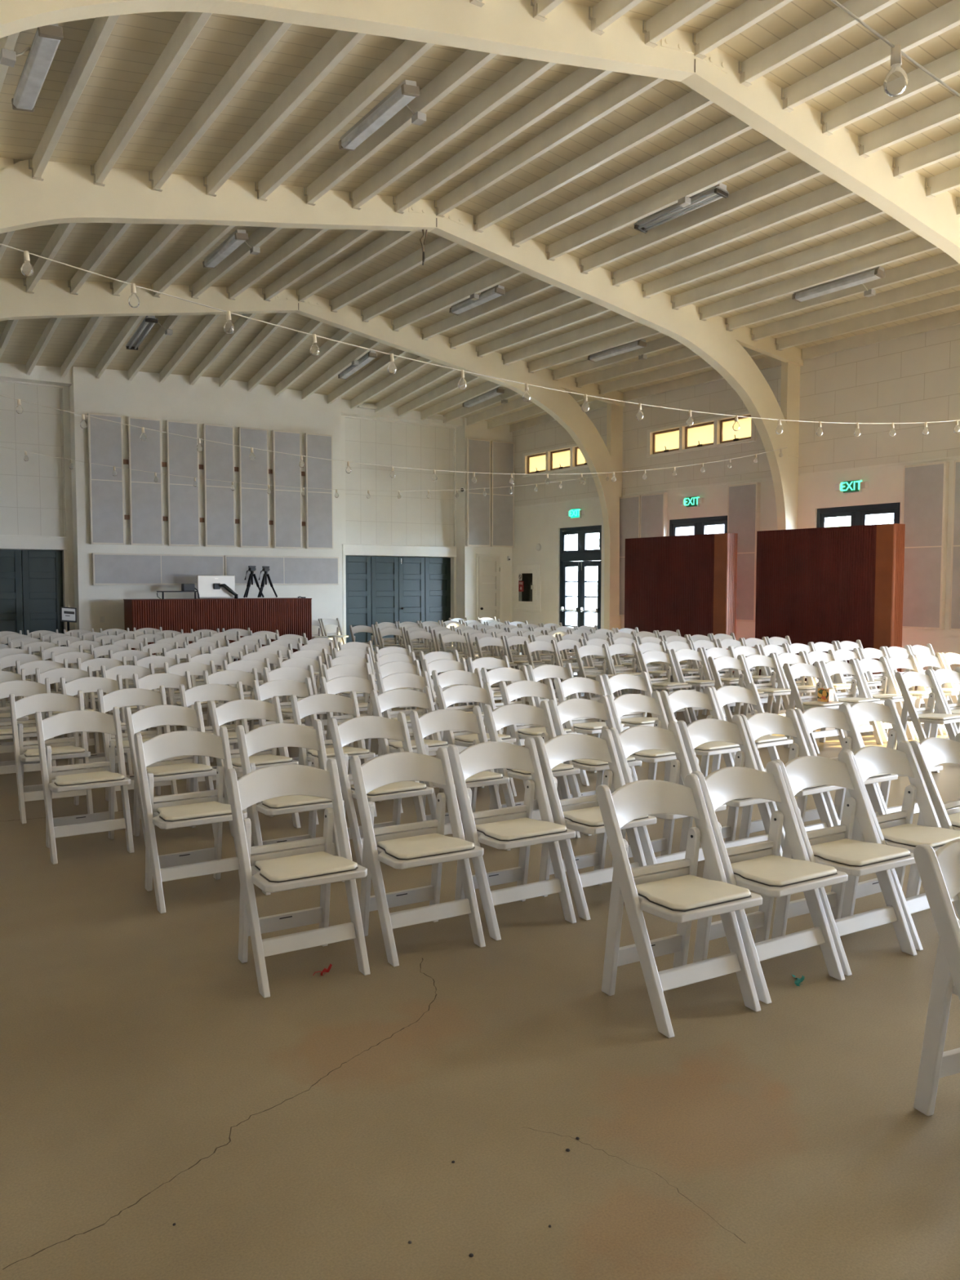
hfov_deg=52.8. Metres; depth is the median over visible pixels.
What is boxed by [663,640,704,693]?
folding chair
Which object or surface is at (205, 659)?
folding chair
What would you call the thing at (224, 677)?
folding chair
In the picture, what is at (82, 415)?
bulb
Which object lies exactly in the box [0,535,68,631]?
trim
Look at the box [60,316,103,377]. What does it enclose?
beam
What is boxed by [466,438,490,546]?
acoustic panel
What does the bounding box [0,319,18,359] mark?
beam
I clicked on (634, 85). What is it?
beam
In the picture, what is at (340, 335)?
beam
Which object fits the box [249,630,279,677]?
folding chair
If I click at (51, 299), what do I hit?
roof frame
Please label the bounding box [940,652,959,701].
folding chair
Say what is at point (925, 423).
bulb
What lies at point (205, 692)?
folding chair
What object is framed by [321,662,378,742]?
folding chair
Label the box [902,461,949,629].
acoustic panel
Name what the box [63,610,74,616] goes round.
print
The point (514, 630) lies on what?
folding chair
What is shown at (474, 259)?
beam
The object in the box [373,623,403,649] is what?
folding chair
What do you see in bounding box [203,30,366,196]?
beam
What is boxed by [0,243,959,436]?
string lights
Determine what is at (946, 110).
beam
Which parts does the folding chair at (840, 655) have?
leg, leg, backrest, leg, seat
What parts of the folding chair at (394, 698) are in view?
leg, leg, backrest, seat, leg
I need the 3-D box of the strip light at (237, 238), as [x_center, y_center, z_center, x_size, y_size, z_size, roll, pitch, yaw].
[-3.382,-5.391,13.352,0.476,0.192,1.400,-2,4,-33]
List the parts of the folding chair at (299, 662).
leg, leg, backrest, leg, leg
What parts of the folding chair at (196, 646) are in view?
leg, backrest, leg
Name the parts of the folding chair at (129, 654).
leg, seat, backrest, leg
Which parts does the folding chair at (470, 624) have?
backrest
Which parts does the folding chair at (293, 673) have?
leg, backrest, seat, leg, leg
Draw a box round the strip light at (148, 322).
[125,315,173,350]
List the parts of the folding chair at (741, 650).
leg, leg, backrest, leg, seat, leg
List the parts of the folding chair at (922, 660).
leg, backrest, leg, seat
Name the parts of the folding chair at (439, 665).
leg, backrest, seat, leg, leg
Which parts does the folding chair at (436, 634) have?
leg, backrest, leg, leg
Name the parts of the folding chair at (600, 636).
leg, backrest, seat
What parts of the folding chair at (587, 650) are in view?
leg, leg, backrest, leg, leg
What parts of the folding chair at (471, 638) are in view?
leg, backrest, leg, leg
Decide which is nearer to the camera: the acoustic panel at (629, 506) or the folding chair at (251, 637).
the folding chair at (251, 637)
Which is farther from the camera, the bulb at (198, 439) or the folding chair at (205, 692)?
the bulb at (198, 439)
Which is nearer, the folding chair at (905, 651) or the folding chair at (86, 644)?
the folding chair at (905, 651)
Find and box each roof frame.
[0,0,959,263]
[0,157,803,529]
[0,277,625,632]
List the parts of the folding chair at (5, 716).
backrest, seat, leg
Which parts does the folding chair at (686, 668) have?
leg, backrest, leg, seat, leg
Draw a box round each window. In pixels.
[522,443,588,476]
[646,410,755,457]
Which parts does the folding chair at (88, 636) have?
backrest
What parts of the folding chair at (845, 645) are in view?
leg, backrest, leg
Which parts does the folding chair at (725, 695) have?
leg, leg, backrest, leg, leg, seat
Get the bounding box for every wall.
[0,362,512,655]
[511,324,959,672]
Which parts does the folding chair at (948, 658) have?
leg, backrest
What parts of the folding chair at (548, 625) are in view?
backrest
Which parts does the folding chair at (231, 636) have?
backrest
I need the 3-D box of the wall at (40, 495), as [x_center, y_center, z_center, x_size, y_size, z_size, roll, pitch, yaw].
[-5.618,-2.807,20.515,15.320,6.400,0.710,-2,4,-33]
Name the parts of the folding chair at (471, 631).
leg, backrest, leg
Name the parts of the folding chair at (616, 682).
leg, backrest, seat, leg, leg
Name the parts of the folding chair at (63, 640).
backrest, leg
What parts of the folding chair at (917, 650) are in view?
leg, backrest, leg, leg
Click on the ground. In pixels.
(592, 618)
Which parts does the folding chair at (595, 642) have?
leg, backrest, seat, leg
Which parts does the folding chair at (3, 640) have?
backrest, leg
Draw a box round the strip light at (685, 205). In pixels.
[633,182,728,233]
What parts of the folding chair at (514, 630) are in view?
leg, backrest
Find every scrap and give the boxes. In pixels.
[312,963,332,975]
[791,974,804,986]
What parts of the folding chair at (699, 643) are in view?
leg, leg, backrest, leg, seat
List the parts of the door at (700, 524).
transom sash, transom sash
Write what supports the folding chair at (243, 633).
on the floor at (135, 1037)
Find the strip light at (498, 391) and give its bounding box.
[462,386,507,408]
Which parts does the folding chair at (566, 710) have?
leg, leg, backrest, leg, seat, leg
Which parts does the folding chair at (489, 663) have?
leg, backrest, leg, seat, leg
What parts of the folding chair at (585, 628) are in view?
backrest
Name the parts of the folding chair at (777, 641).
leg, backrest, leg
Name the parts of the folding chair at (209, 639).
leg, backrest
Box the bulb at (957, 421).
[953,419,959,432]
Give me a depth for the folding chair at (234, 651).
11.98 m
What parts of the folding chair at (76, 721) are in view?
leg, leg, backrest, seat, leg, leg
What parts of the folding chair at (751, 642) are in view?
leg, backrest, leg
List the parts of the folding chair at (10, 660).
leg, backrest, leg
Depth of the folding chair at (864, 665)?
10.05 m
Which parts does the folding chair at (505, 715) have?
leg, leg, backrest, leg, seat, leg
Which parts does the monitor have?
arm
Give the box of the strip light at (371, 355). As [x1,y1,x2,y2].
[337,350,377,379]
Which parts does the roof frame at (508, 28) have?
splice plate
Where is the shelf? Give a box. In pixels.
[156,591,198,591]
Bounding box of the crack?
[2,957,436,1270]
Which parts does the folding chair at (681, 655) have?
leg, backrest, leg, leg, seat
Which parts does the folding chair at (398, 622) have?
backrest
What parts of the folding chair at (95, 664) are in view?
leg, backrest, leg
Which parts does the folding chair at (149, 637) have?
leg, backrest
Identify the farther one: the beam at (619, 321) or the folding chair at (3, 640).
the beam at (619, 321)
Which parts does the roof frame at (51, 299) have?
splice plate, wall post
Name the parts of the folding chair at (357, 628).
leg, backrest, leg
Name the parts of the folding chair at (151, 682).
leg, backrest, leg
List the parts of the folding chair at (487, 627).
backrest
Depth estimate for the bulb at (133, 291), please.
6.20 m
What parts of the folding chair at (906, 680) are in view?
leg, leg, backrest, leg, seat, leg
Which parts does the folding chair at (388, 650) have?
leg, backrest, leg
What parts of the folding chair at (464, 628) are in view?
leg, backrest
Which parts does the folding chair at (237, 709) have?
leg, backrest, seat, leg, leg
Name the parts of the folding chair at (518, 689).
leg, leg, backrest, seat, leg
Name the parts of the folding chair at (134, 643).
backrest, leg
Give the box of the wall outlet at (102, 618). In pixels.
[100,616,104,622]
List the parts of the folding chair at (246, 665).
leg, backrest, leg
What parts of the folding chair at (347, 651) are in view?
leg, backrest, leg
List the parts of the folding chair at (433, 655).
leg, backrest, leg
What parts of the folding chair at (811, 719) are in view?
leg, leg, backrest, leg, leg, seat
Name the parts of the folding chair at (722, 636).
backrest, leg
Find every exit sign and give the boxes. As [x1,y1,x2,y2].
[565,507,584,518]
[680,495,703,507]
[835,479,867,493]
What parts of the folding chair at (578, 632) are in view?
backrest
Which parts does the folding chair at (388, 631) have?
leg, backrest, leg, leg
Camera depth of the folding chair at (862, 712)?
6.42 m
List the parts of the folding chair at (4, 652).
backrest, leg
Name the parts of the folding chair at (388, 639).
backrest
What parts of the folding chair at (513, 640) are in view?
leg, backrest, seat, leg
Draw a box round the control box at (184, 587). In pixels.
[181,583,195,591]
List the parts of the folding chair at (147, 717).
leg, leg, backrest, seat, leg, leg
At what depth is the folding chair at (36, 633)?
15.98 m
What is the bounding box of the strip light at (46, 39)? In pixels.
[0,23,63,111]
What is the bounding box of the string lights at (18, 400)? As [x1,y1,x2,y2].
[0,395,786,484]
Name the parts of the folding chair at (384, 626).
leg, backrest, leg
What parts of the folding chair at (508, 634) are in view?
leg, backrest, leg, leg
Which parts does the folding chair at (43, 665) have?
leg, backrest, leg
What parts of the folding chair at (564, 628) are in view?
backrest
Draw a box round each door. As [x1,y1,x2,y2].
[0,549,64,652]
[345,555,450,650]
[475,553,502,645]
[559,524,601,652]
[669,515,727,536]
[816,502,900,528]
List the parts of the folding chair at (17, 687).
seat, backrest, leg, leg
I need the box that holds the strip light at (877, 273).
[791,266,884,302]
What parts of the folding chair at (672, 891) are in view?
leg, leg, backrest, leg, seat, leg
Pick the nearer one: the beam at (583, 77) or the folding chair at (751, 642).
the beam at (583, 77)
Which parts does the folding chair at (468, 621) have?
backrest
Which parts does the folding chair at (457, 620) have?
backrest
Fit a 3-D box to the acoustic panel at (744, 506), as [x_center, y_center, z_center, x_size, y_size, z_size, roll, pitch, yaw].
[4.913,-1.627,18.045,0.107,2.556,0.700,-2,4,-33]
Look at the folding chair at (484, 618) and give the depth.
22.34 m
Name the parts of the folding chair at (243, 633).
backrest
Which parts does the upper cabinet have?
door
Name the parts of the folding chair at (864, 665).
leg, backrest, leg, leg, seat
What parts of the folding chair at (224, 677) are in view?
leg, leg, backrest, seat, leg, leg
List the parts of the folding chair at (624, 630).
backrest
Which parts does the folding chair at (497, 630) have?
leg, backrest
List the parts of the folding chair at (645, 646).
leg, backrest, seat, leg, leg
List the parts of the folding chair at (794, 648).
leg, backrest, leg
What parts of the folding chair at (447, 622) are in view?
backrest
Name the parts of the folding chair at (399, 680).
leg, backrest, leg, leg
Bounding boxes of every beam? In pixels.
[0,31,19,92]
[0,231,14,260]
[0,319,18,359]
[23,222,75,293]
[26,318,61,374]
[28,14,119,181]
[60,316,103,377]
[67,222,131,294]
[90,11,212,186]
[95,315,143,378]
[110,224,184,296]
[128,315,182,380]
[148,19,292,191]
[151,225,234,297]
[159,314,219,382]
[189,226,282,298]
[189,313,256,385]
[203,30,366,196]
[218,312,291,386]
[226,228,328,300]
[247,319,323,391]
[254,39,434,201]
[262,229,373,301]
[275,328,351,395]
[296,230,416,302]
[301,338,379,399]
[303,49,497,205]
[327,348,407,404]
[328,236,457,312]
[349,58,556,209]
[350,356,432,408]
[356,404,377,409]
[360,251,490,322]
[374,364,455,413]
[391,265,523,331]
[392,66,613,213]
[398,373,479,416]
[420,278,554,340]
[421,381,501,419]
[426,415,445,420]
[434,74,664,217]
[443,388,519,423]
[448,291,583,349]
[466,390,566,426]
[469,0,484,7]
[473,89,713,232]
[475,302,610,357]
[487,393,590,429]
[502,314,636,365]
[509,400,607,432]
[510,115,752,247]
[527,325,660,373]
[530,0,564,22]
[545,139,788,261]
[551,336,682,380]
[575,346,697,387]
[579,161,822,274]
[588,0,643,35]
[597,346,763,395]
[611,182,855,286]
[622,356,781,401]
[641,200,884,298]
[642,0,719,48]
[671,219,911,310]
[692,0,793,59]
[698,236,937,320]
[724,253,959,331]
[737,0,898,86]
[751,270,959,341]
[775,290,959,351]
[781,0,959,112]
[801,310,959,359]
[820,48,959,136]
[857,93,959,158]
[892,132,959,178]
[924,166,959,198]
[955,196,959,216]
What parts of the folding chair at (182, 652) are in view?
leg, backrest, leg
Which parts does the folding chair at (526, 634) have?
leg, backrest, leg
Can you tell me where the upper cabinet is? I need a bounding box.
[514,564,541,612]
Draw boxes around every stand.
[60,606,76,631]
[156,591,198,599]
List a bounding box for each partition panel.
[624,533,737,673]
[755,523,905,688]
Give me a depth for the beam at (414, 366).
20.28 m
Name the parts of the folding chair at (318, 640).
leg, backrest, leg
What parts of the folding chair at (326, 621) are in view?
leg, backrest, leg, seat, leg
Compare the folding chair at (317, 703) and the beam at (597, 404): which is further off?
the beam at (597, 404)
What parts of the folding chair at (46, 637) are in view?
backrest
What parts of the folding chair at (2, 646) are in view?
backrest, leg, leg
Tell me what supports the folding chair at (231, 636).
on the floor at (135, 1037)
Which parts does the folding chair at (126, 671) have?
leg, seat, backrest, leg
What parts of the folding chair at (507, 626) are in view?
backrest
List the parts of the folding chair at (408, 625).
backrest, leg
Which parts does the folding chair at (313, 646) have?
leg, backrest, leg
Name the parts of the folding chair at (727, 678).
leg, leg, backrest, leg, seat, leg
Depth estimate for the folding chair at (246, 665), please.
9.86 m
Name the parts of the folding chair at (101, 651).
leg, backrest, leg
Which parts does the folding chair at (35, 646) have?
backrest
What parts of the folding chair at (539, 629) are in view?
backrest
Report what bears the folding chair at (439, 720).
on the floor at (135, 1037)
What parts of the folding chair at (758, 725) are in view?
leg, leg, backrest, leg, leg, seat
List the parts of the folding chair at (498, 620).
backrest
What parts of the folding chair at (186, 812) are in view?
leg, leg, backrest, seat, leg, leg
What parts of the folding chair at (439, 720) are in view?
leg, leg, backrest, seat, leg, leg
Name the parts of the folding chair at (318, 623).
backrest, leg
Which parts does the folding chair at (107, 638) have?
backrest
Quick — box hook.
[419,229,427,265]
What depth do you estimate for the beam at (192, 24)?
8.48 m
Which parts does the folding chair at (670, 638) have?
leg, backrest, leg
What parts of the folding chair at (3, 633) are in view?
backrest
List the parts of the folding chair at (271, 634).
backrest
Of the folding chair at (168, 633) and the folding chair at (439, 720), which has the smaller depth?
the folding chair at (439, 720)
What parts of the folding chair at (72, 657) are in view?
leg, backrest, leg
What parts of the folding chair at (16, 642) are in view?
leg, backrest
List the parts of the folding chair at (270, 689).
leg, backrest, leg, leg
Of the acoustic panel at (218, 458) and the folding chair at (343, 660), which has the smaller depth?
the folding chair at (343, 660)
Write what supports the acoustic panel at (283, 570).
attached to the wall at (40, 495)
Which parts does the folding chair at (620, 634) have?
leg, backrest, seat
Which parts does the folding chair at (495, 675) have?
leg, backrest, leg, leg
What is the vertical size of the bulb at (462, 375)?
0.151 m
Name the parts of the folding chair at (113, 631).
backrest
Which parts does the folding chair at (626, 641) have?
leg, backrest, leg, seat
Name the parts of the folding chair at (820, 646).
backrest, leg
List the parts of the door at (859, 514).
transom sash, transom sash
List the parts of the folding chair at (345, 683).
leg, leg, backrest, leg, leg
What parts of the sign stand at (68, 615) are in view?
board frame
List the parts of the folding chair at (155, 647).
leg, backrest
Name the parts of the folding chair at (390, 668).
leg, backrest, leg, seat, leg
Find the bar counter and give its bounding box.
[123,597,311,661]
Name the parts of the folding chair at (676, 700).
leg, leg, backrest, leg, seat, leg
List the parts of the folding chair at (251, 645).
leg, backrest, leg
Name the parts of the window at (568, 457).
sash, pane, sash, pane, sash, pane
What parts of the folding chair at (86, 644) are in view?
leg, backrest, leg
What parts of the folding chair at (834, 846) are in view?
leg, leg, backrest, leg, seat, leg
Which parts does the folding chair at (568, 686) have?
leg, backrest, leg, seat, leg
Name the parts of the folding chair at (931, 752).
leg, leg, backrest, seat, leg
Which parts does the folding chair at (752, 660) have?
leg, leg, backrest, leg, seat, leg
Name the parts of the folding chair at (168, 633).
backrest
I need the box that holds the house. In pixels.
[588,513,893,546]
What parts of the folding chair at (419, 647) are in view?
leg, backrest, leg, leg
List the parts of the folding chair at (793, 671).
leg, leg, backrest, seat, leg, leg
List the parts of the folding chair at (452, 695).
leg, leg, backrest, leg, seat, leg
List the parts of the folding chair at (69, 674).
leg, backrest, leg, leg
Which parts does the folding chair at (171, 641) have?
leg, backrest, leg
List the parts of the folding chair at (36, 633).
backrest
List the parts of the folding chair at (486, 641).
leg, backrest, leg, leg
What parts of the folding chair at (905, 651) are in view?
leg, backrest, leg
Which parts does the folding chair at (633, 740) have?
leg, leg, backrest, leg, leg, seat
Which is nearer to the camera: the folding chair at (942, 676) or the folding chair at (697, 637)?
the folding chair at (942, 676)
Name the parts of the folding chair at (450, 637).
leg, backrest, leg, leg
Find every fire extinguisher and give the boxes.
[521,573,532,601]
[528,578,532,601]
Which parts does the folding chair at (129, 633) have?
backrest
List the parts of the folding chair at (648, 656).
leg, backrest, leg, seat, leg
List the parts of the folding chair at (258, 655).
leg, backrest, leg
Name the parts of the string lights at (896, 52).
cord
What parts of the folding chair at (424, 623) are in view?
backrest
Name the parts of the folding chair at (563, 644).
leg, backrest, seat, leg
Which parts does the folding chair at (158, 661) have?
leg, backrest, leg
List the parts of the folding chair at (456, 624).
backrest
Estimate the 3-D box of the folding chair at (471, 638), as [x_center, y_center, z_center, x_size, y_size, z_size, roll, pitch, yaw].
[0.104,0.301,15.154,0.475,0.830,0.470,-2,4,-31]
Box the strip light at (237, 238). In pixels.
[202,229,260,267]
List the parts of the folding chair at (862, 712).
leg, leg, backrest, leg, leg, seat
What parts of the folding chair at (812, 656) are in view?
leg, leg, backrest, leg, leg, seat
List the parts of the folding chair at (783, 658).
leg, leg, backrest, leg, seat, leg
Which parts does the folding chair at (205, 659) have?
leg, backrest, leg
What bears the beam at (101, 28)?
attached to the ceiling
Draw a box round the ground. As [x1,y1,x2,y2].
[567,604,597,627]
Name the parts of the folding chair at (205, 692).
leg, leg, backrest, seat, leg, leg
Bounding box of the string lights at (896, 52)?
[757,0,959,97]
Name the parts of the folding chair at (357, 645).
leg, backrest, leg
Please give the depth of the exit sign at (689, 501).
19.07 m
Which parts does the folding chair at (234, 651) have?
leg, backrest, leg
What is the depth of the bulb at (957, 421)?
11.34 m
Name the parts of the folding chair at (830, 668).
leg, leg, backrest, leg, seat, leg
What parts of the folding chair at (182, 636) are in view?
backrest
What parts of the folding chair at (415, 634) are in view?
leg, backrest, leg, leg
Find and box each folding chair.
[0,630,22,673]
[0,632,36,681]
[0,641,17,701]
[0,646,34,706]
[0,652,44,719]
[0,668,29,753]
[0,677,56,774]
[7,635,44,682]
[8,690,93,823]
[15,658,74,741]
[21,640,60,692]
[26,629,57,680]
[35,666,99,753]
[35,706,133,864]
[39,631,75,667]
[40,644,82,697]
[49,635,86,688]
[51,650,99,711]
[60,674,133,774]
[63,628,93,667]
[66,639,106,697]
[76,656,128,738]
[77,631,111,656]
[89,643,132,708]
[93,634,128,680]
[97,685,177,812]
[99,627,133,664]
[100,662,162,738]
[108,648,152,688]
[111,637,146,688]
[115,630,147,644]
[124,701,216,844]
[133,626,162,650]
[133,632,165,656]
[133,653,180,729]
[133,671,202,764]
[133,725,247,913]
[139,641,177,697]
[153,629,183,654]
[153,636,189,663]
[162,646,204,704]
[164,660,222,732]
[171,631,205,659]
[178,680,248,798]
[182,640,223,671]
[186,652,239,724]
[190,628,221,669]
[194,635,227,679]
[203,667,259,765]
[208,644,251,703]
[208,695,300,836]
[209,631,240,661]
[222,627,253,653]
[222,657,281,731]
[226,639,262,691]
[226,758,370,998]
[235,719,344,895]
[236,634,271,683]
[239,649,288,722]
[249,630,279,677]
[252,677,326,768]
[254,643,293,701]
[262,664,326,755]
[267,637,302,670]
[275,633,306,661]
[276,655,327,726]
[286,648,337,719]
[290,690,377,824]
[297,641,333,693]
[304,636,338,688]
[311,618,329,655]
[320,617,348,648]
[320,673,377,764]
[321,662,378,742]
[327,653,379,719]
[328,711,433,866]
[332,646,377,715]
[337,640,378,702]
[349,624,381,648]
[349,746,485,966]
[370,685,449,813]
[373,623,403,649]
[373,651,421,715]
[373,659,435,744]
[374,644,420,711]
[375,621,400,643]
[376,671,436,755]
[377,626,406,648]
[397,620,424,647]
[397,622,428,660]
[403,626,433,666]
[405,629,441,674]
[409,705,511,850]
[418,620,440,639]
[419,649,468,710]
[421,622,449,652]
[422,657,474,741]
[428,625,460,651]
[431,667,486,758]
[433,628,467,675]
[435,681,516,796]
[439,632,475,672]
[440,619,462,624]
[444,622,466,644]
[447,737,576,940]
[448,617,467,646]
[452,625,484,664]
[459,628,494,671]
[461,619,485,650]
[465,621,493,655]
[466,631,500,678]
[466,655,520,733]
[475,624,502,671]
[475,635,516,687]
[476,616,496,621]
[480,618,500,649]
[480,665,536,746]
[483,700,580,838]
[484,627,516,671]
[486,621,507,626]
[493,631,527,669]
[497,623,520,648]
[498,678,576,786]
[503,634,545,683]
[506,620,532,654]
[507,626,534,670]
[520,622,546,653]
[520,630,553,664]
[524,640,564,702]
[526,662,587,734]
[531,626,554,664]
[531,633,572,688]
[533,728,656,919]
[541,622,570,657]
[545,629,577,674]
[547,695,641,835]
[553,625,585,666]
[553,638,597,698]
[553,674,629,786]
[558,632,598,677]
[569,628,599,675]
[573,644,619,702]
[575,624,598,631]
[582,637,626,695]
[584,631,623,661]
[592,627,626,671]
[595,773,762,1038]
[601,671,666,777]
[604,642,652,696]
[606,690,684,793]
[608,721,725,866]
[609,631,635,671]
[610,636,653,692]
[615,626,639,671]
[633,630,666,678]
[635,640,674,693]
[637,635,679,690]
[637,648,691,723]
[656,629,680,651]
[659,686,742,807]
[662,634,701,690]
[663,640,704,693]
[670,647,724,721]
[676,714,782,856]
[687,633,725,688]
[690,638,733,689]
[691,760,848,1004]
[701,645,751,715]
[707,654,768,722]
[709,682,792,773]
[711,632,736,677]
[716,637,760,687]
[729,644,776,711]
[738,708,844,850]
[742,636,782,686]
[742,653,791,717]
[758,643,806,710]
[765,635,805,685]
[771,750,916,975]
[773,651,816,714]
[782,661,844,753]
[786,641,814,699]
[793,703,897,826]
[803,649,857,710]
[811,640,850,698]
[819,658,884,744]
[830,648,881,697]
[835,639,879,697]
[840,740,959,951]
[842,697,942,813]
[853,656,915,742]
[857,646,896,706]
[884,644,924,704]
[884,654,944,738]
[894,669,959,773]
[905,733,959,898]
[907,643,953,706]
[913,653,959,734]
[913,838,959,1115]
[929,666,959,739]
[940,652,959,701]
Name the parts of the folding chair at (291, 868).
leg, leg, backrest, seat, leg, leg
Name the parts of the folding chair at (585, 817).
leg, leg, backrest, leg, seat, leg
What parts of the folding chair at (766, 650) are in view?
leg, backrest, leg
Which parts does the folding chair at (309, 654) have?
leg, backrest, leg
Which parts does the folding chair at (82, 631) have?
backrest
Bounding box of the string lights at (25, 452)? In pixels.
[0,446,609,498]
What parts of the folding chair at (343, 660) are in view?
leg, backrest, seat, leg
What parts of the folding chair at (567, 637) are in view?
leg, backrest, seat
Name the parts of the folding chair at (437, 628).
backrest, leg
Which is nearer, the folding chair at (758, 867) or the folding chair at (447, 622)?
the folding chair at (758, 867)
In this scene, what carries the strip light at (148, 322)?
attached to the beam at (171, 321)
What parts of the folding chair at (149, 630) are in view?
backrest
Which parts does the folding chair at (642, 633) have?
backrest, leg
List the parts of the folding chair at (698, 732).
leg, leg, backrest, leg, seat, leg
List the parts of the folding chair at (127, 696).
leg, leg, seat, backrest, leg, leg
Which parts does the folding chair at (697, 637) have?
backrest, leg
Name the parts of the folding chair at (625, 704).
leg, leg, backrest, seat, leg, leg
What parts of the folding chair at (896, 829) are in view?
leg, leg, backrest, seat, leg, leg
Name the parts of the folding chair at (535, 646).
leg, backrest, leg, leg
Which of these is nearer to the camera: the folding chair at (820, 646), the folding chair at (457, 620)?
the folding chair at (820, 646)
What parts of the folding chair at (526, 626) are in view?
backrest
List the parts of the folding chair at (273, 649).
leg, backrest, leg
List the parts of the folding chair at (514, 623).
backrest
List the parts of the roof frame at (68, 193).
splice plate, wall post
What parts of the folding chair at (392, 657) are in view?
leg, backrest, leg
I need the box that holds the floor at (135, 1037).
[0,650,959,1279]
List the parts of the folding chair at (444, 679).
leg, leg, backrest, leg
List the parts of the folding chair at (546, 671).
leg, backrest, leg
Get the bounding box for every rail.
[123,459,305,475]
[124,515,305,525]
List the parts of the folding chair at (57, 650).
backrest, leg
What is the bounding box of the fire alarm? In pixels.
[536,543,541,551]
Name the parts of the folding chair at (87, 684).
leg, leg, backrest, seat, leg, leg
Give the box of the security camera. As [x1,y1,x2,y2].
[458,487,465,493]
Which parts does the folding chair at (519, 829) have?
leg, leg, backrest, leg, seat, leg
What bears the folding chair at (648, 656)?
on the floor at (135, 1037)
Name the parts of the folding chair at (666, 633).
backrest, leg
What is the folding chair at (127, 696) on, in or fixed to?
on the floor at (135, 1037)
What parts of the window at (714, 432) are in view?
sash, pane, sash, pane, sash, pane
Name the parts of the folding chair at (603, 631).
backrest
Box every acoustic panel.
[87,413,124,544]
[92,552,224,585]
[127,416,163,545]
[165,420,199,546]
[202,423,235,546]
[223,555,338,585]
[238,426,269,547]
[271,430,302,548]
[304,432,333,549]
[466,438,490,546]
[490,440,514,547]
[619,495,640,616]
[640,492,667,537]
[727,482,760,622]
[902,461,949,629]
[949,459,959,631]
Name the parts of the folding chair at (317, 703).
leg, leg, backrest, seat, leg, leg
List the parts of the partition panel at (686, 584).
return panel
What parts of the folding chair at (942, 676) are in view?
leg, backrest, leg, leg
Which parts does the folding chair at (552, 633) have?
leg, backrest, leg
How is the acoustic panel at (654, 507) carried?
attached to the wall at (914, 378)
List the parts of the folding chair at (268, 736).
leg, leg, backrest, seat, leg, leg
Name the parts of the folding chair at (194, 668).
leg, leg, backrest, seat, leg, leg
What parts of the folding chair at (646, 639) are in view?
leg, backrest, leg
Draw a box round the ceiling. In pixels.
[0,0,959,424]
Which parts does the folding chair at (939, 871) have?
leg, backrest, seat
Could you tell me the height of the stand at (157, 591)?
0.158 m
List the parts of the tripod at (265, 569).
leg, leg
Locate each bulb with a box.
[15,399,23,413]
[20,250,34,276]
[80,413,87,428]
[128,283,139,307]
[140,426,146,440]
[196,438,202,451]
[223,311,234,333]
[248,447,255,460]
[298,455,304,467]
[309,333,319,355]
[345,461,351,473]
[386,353,396,373]
[390,466,395,478]
[457,369,466,389]
[471,471,476,483]
[522,382,531,401]
[581,394,589,412]
[635,403,644,420]
[685,409,693,426]
[732,415,740,431]
[775,418,783,434]
[816,421,823,435]
[853,422,861,436]
[883,44,908,97]
[888,422,896,436]
[922,422,928,435]
[953,419,959,432]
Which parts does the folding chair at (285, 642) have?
leg, backrest, leg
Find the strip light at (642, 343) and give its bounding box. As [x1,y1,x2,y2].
[587,338,647,362]
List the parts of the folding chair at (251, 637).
backrest, leg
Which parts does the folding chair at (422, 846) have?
leg, leg, backrest, seat, leg, leg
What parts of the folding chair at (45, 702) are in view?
leg, leg, backrest, seat, leg, leg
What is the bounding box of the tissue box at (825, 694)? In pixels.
[817,685,834,702]
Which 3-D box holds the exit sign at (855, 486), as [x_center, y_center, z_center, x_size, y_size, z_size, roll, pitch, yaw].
[6.181,-2.553,16.068,0.100,0.220,0.580,-2,4,-33]
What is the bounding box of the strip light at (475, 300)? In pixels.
[448,284,505,315]
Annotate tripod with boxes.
[243,565,263,597]
[257,566,277,597]
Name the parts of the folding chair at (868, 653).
leg, backrest, leg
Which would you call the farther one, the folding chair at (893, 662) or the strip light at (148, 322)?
the strip light at (148, 322)
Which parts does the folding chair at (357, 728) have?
leg, leg, backrest, seat, leg, leg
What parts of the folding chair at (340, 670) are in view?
leg, backrest, leg, seat, leg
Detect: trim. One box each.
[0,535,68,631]
[77,582,511,583]
[342,544,456,646]
[511,455,959,583]
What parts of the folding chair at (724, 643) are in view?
leg, backrest, leg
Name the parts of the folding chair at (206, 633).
backrest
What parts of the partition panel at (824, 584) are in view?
return panel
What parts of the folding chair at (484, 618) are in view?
backrest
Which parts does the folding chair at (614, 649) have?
leg, backrest, leg, leg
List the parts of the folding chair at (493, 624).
backrest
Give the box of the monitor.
[196,575,238,598]
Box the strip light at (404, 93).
[338,79,426,151]
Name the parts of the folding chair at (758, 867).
leg, leg, backrest, leg, seat, leg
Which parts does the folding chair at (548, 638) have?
leg, backrest, seat, leg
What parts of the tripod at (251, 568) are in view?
leg, leg, leg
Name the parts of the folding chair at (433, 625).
leg, backrest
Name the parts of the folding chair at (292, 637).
leg, backrest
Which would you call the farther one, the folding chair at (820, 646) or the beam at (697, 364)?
the beam at (697, 364)
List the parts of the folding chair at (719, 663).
leg, backrest, leg, leg, seat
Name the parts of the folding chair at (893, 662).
leg, leg, backrest, leg, seat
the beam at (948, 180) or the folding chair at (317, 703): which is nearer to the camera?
the folding chair at (317, 703)

